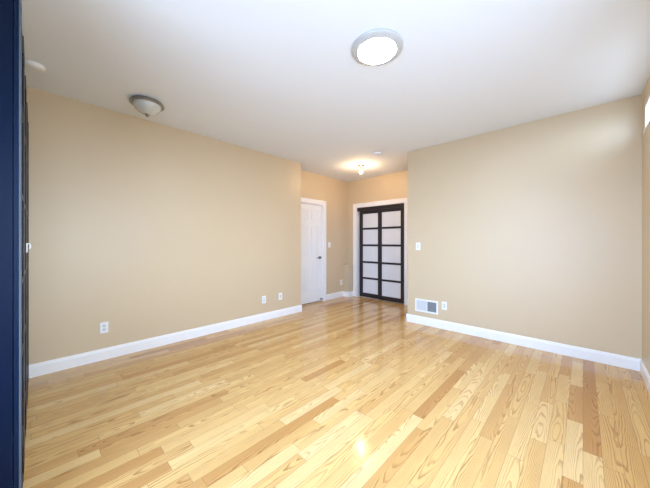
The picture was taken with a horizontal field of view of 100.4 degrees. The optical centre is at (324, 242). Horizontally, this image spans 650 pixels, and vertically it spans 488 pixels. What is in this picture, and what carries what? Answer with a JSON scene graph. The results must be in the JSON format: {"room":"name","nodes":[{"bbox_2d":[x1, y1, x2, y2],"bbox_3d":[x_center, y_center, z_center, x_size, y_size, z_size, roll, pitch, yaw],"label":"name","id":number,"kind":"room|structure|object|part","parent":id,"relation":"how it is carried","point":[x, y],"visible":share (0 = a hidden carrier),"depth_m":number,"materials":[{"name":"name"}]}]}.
{"room":"empty living room","nodes":[
{"label":"empty living room","id":0,"kind":"room"},
{"bbox_2d":[26,86,300,364],"bbox_3d":[-2.066,-0.095,3.671,0.525,2.730,4.150,0,0,44],"label":"wall","id":1,"kind":"structure","parent":0,"point":[146,229],"depth_m":3.20,"materials":[{"name":"beige paint"}]},
{"bbox_2d":[100,322,107,333],"bbox_3d":[-2.394,0.923,2.939,0.009,0.117,0.072,0,0,44],"label":"wall outlet","id":2,"kind":"object","parent":1,"relation":"attached to","point":[104,325],"visible":1,"depth_m":2.94,"materials":[{"name":"white plastic"}]},
{"bbox_2d":[29,305,301,377],"bbox_3d":[-1.928,1.209,3.675,0.359,0.122,3.984,0,0,44],"label":"baseboard","id":3,"kind":"structure","parent":1,"relation":"attached to","point":[46,367],"depth_m":3.20,"materials":[{"name":"white paint"}]},
{"bbox_2d":[301,170,347,293],"bbox_3d":[-0.032,-0.095,6.057,0.180,2.730,2.110,0,0,44],"label":"wall","id":4,"kind":"structure","parent":0,"point":[334,192],"depth_m":6.17,"materials":[{"name":"beige paint"}]},
{"bbox_2d":[301,203,322,304],"bbox_3d":[-0.318,0.230,5.632,0.114,2.057,0.750,0,0,44],"label":"door","id":5,"kind":"structure","parent":4,"relation":"in","point":[311,215],"depth_m":5.69,"materials":[{"name":"white paint"}]},
{"bbox_2d":[301,197,325,300],"bbox_3d":[-0.354,0.181,5.666,0.154,2.177,0.954,0,0,44],"label":"door frame","id":6,"kind":"structure","parent":4,"relation":"attached to","point":[306,200],"depth_m":5.90,"materials":[{"name":"white paint"}]},
{"bbox_2d":[326,291,352,299],"bbox_3d":[0.343,1.209,6.195,0.174,0.122,0.757,0,0,44],"label":"baseboard","id":7,"kind":"structure","parent":4,"relation":"attached to","point":[342,293],"depth_m":6.29,"materials":[{"name":"white paint"}]},
{"bbox_2d":[13,296,649,487],"bbox_3d":[0.242,1.320,2.938,4.900,0.100,6.310,0,0,44],"label":"floor","id":8,"kind":"structure","parent":0,"point":[340,392],"depth_m":1.98,"materials":[{"name":"brown wood"}]},
{"bbox_2d":[0,0,30,487],"bbox_3d":[-2.224,0.090,1.645,1.985,2.360,0.598,0,0,43],"label":"door","id":9,"kind":"structure","parent":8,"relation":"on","point":[15,245],"depth_m":1.16,"materials":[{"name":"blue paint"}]},
{"bbox_3d":[-1.522,0.090,0.956,0.018,2.360,0.552,0,0,43],"label":"panel","id":10,"kind":"part","parent":9,"relation":"part of","materials":[{"name":"blue paint"}]},
{"bbox_3d":[-2.240,-1.081,1.628,1.949,0.018,0.552,0,0,43],"label":"panel","id":11,"kind":"part","parent":9,"relation":"part of","materials":[{"name":"blue paint"}]},
{"bbox_3d":[-2.958,0.090,2.300,0.018,2.360,0.552,0,0,43],"label":"panel","id":12,"kind":"part","parent":9,"relation":"part of","materials":[{"name":"blue paint"}]},
{"bbox_3d":[-1.501,0.086,1.328,0.494,2.347,0.015,0,0,43],"label":"door","id":13,"kind":"part","parent":9,"relation":"part of","materials":[{"name":"blue paint"}]},
{"bbox_3d":[-2.005,0.036,1.834,0.024,0.064,0.023,0,0,43],"label":"door pull","id":14,"kind":"part","parent":9,"relation":"part of","materials":[{"name":"white plastic"}]},
{"bbox_2d":[22,0,649,181],"bbox_3d":[0.242,-1.510,2.938,4.900,0.100,6.310,0,0,44],"label":"ceiling","id":15,"kind":"structure","parent":0,"point":[279,78],"depth_m":2.23,"materials":[{"name":"white paint"}]},
{"bbox_2d":[25,60,45,71],"bbox_3d":[-2.393,-1.444,2.229,0.132,0.033,0.132,0,0,44],"label":"smoke detector","id":16,"kind":"object","parent":15,"relation":"attached to","point":[32,65],"visible":0.93,"depth_m":2.21,"materials":[{"name":"white plastic"}]},
{"bbox_2d":[129,95,163,116],"bbox_3d":[-1.845,-1.380,2.812,0.306,0.160,0.306,0,0,44],"label":"ceiling light","id":17,"kind":"object","parent":15,"relation":"attached to","point":[148,106],"visible":1,"depth_m":2.74,"materials":[{"name":"white glass"}]},
{"bbox_2d":[351,28,402,65],"bbox_3d":[0.389,-1.444,2.033,0.380,0.031,0.380,0,0,44],"label":"recessed light","id":18,"kind":"object","parent":15,"relation":"in","point":[379,46],"visible":1,"depth_m":1.99,"materials":[{"name":"glass"}]},
{"bbox_2d":[358,38,395,63],"bbox_3d":[0.389,-1.435,2.033,0.281,0.012,0.281,0,0,44],"label":"diffuser","id":19,"kind":"object","parent":18,"relation":"attached to","point":[370,50],"depth_m":2.02,"materials":[{"name":"white"}]},
{"bbox_2d":[343,264,352,291],"bbox_3d":[0.551,0.899,6.424,0.160,0.742,0.175,0,0,44],"label":"wall","id":20,"kind":"structure","parent":0,"point":[347,269],"depth_m":6.36,"materials":[{"name":"beige paint"}]},
{"bbox_2d":[348,170,407,264],"bbox_3d":[1.403,-0.095,5.941,2.060,2.730,0.300,0,0,44],"label":"wall","id":21,"kind":"structure","parent":0,"point":[393,185],"depth_m":6.04,"materials":[{"name":"beige paint"}]},
{"bbox_2d":[360,209,377,298],"bbox_3d":[1.043,0.249,6.194,0.600,2.018,0.030,0,0,44],"label":"door","id":22,"kind":"structure","parent":21,"relation":"in","point":[369,218],"depth_m":6.21,"materials":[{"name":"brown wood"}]},
{"bbox_3d":[1.042,-0.710,6.194,0.418,0.100,0.026,0,0,44],"label":"rail","id":23,"kind":"part","parent":22,"relation":"part of","materials":[{"name":"brown wood"}]},
{"bbox_3d":[1.042,0.064,6.194,0.418,0.044,0.026,0,0,44],"label":"rail","id":24,"kind":"part","parent":22,"relation":"part of","materials":[{"name":"brown wood"}]},
{"bbox_3d":[1.042,0.452,6.194,0.418,0.044,0.026,0,0,44],"label":"rail","id":25,"kind":"part","parent":22,"relation":"part of","materials":[{"name":"brown wood"}]},
{"bbox_3d":[1.042,0.824,6.194,0.418,0.044,0.026,0,0,44],"label":"rail","id":26,"kind":"part","parent":22,"relation":"part of","materials":[{"name":"brown wood"}]},
{"bbox_3d":[1.042,1.212,6.194,0.418,0.092,0.026,0,0,44],"label":"rail","id":27,"kind":"part","parent":22,"relation":"part of","materials":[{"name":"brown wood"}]},
{"bbox_3d":[1.042,-0.500,6.194,0.418,0.320,0.006,0,0,44],"label":"glass pane","id":28,"kind":"part","parent":22,"relation":"part of","materials":[{"name":"white glass"}]},
{"bbox_3d":[1.042,-0.127,6.194,0.418,0.338,0.006,0,0,44],"label":"glass pane","id":29,"kind":"part","parent":22,"relation":"part of","materials":[{"name":"white glass"}]},
{"bbox_3d":[1.042,0.258,6.194,0.418,0.344,0.006,0,0,44],"label":"glass pane","id":30,"kind":"part","parent":22,"relation":"part of","materials":[{"name":"white glass"}]},
{"bbox_3d":[1.042,0.638,6.194,0.418,0.328,0.006,0,0,44],"label":"glass pane","id":31,"kind":"part","parent":22,"relation":"part of","materials":[{"name":"white glass"}]},
{"bbox_3d":[1.042,1.006,6.194,0.418,0.320,0.006,0,0,44],"label":"glass pane","id":32,"kind":"part","parent":22,"relation":"part of","materials":[{"name":"white glass"}]},
{"bbox_2d":[353,197,407,305],"bbox_3d":[1.258,0.181,6.021,1.394,2.177,0.264,0,0,44],"label":"door frame","id":33,"kind":"structure","parent":21,"relation":"attached to","point":[356,214],"depth_m":6.11,"materials":[{"name":"white paint"}]},
{"bbox_2d":[378,207,403,303],"bbox_3d":[1.413,0.249,5.786,0.645,2.018,0.030,0,0,44],"label":"door","id":34,"kind":"structure","parent":21,"relation":"in","point":[390,220],"depth_m":5.78,"materials":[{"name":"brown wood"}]},
{"bbox_3d":[1.414,-0.710,5.785,0.451,0.100,0.026,0,0,44],"label":"rail","id":35,"kind":"part","parent":34,"relation":"part of","materials":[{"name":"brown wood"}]},
{"bbox_3d":[1.414,-0.318,5.785,0.451,0.044,0.026,0,0,44],"label":"rail","id":36,"kind":"part","parent":34,"relation":"part of","materials":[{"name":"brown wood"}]},
{"bbox_3d":[1.414,0.064,5.785,0.451,0.044,0.026,0,0,44],"label":"rail","id":37,"kind":"part","parent":34,"relation":"part of","materials":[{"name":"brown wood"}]},
{"bbox_3d":[1.414,0.452,5.785,0.451,0.044,0.026,0,0,44],"label":"rail","id":38,"kind":"part","parent":34,"relation":"part of","materials":[{"name":"brown wood"}]},
{"bbox_3d":[1.414,0.824,5.785,0.451,0.044,0.026,0,0,44],"label":"rail","id":39,"kind":"part","parent":34,"relation":"part of","materials":[{"name":"brown wood"}]},
{"bbox_3d":[1.414,1.212,5.785,0.451,0.092,0.026,0,0,44],"label":"rail","id":40,"kind":"part","parent":34,"relation":"part of","materials":[{"name":"brown wood"}]},
{"bbox_3d":[1.413,-0.500,5.784,0.451,0.320,0.006,0,0,44],"label":"glass pane","id":41,"kind":"part","parent":34,"relation":"part of","materials":[{"name":"white glass"}]},
{"bbox_3d":[1.413,-0.127,5.784,0.451,0.338,0.006,0,0,44],"label":"glass pane","id":42,"kind":"part","parent":34,"relation":"part of","materials":[{"name":"white glass"}]},
{"bbox_3d":[1.413,0.258,5.784,0.451,0.344,0.006,0,0,44],"label":"glass pane","id":43,"kind":"part","parent":34,"relation":"part of","materials":[{"name":"white glass"}]},
{"bbox_3d":[1.413,0.638,5.784,0.451,0.328,0.006,0,0,44],"label":"glass pane","id":44,"kind":"part","parent":34,"relation":"part of","materials":[{"name":"white glass"}]},
{"bbox_3d":[1.413,1.006,5.784,0.451,0.320,0.006,0,0,44],"label":"glass pane","id":45,"kind":"part","parent":34,"relation":"part of","materials":[{"name":"white glass"}]},
{"bbox_2d":[408,94,641,358],"bbox_3d":[2.752,-0.095,3.942,2.650,2.730,1.335,0,0,44],"label":"wall","id":46,"kind":"structure","parent":0,"point":[533,229],"depth_m":3.21,"materials":[{"name":"beige paint"}]},
{"bbox_2d":[415,298,437,314],"bbox_3d":[1.553,0.977,4.155,0.356,0.196,0.010,0,0,44],"label":"air vent","id":47,"kind":"object","parent":46,"relation":"in","point":[427,306],"visible":1,"depth_m":4.15,"materials":[{"name":"white plastic"}]},
{"bbox_2d":[427,302,435,312],"bbox_3d":[1.615,0.977,4.097,0.138,0.148,0.006,0,0,44],"label":"grille","id":48,"kind":"object","parent":47,"relation":"attached to","point":[431,306],"depth_m":4.10,"materials":[{"name":"grey metal"}]},
{"bbox_2d":[442,301,446,309],"bbox_3d":[1.748,0.927,3.971,0.072,0.117,0.008,0,0,44],"label":"wall outlet","id":49,"kind":"object","parent":46,"relation":"attached to","point":[444,304],"visible":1,"depth_m":3.97,"materials":[{"name":"white plastic"}]},
{"bbox_2d":[406,314,640,370],"bbox_3d":[2.573,1.209,3.895,2.484,0.122,1.049,0,0,44],"label":"baseboard","id":50,"kind":"structure","parent":46,"relation":"attached to","point":[627,362],"depth_m":3.22,"materials":[{"name":"white paint"}]},
{"bbox_2d":[642,75,649,373],"bbox_3d":[1.488,-0.095,0.824,0.180,2.730,4.925,0,0,44],"label":"wall","id":51,"kind":"structure","parent":0,"point":[645,136],"depth_m":2.51,"materials":[{"name":"beige paint"}]},
{"bbox_2d":[640,359,649,392],"bbox_3d":[1.475,1.209,0.951,0.014,0.122,4.731,0,0,44],"label":"baseboard","id":52,"kind":"structure","parent":51,"relation":"attached to","point":[644,372],"depth_m":2.45,"materials":[{"name":"white paint"}]},
{"bbox_2d":[643,94,649,132],"bbox_3d":[2.633,-1.170,2.115,0.070,0.270,1.195,0,0,44],"label":"window","id":53,"kind":"structure","parent":51,"relation":"in","point":[647,104],"depth_m":2.53,"materials":[{"name":"white glass"}]},
{"bbox_3d":[2.637,-1.170,2.111,0.060,0.270,1.195,0,0,44],"label":"frame","id":54,"kind":"part","parent":53,"relation":"part of","materials":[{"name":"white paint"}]}
]}

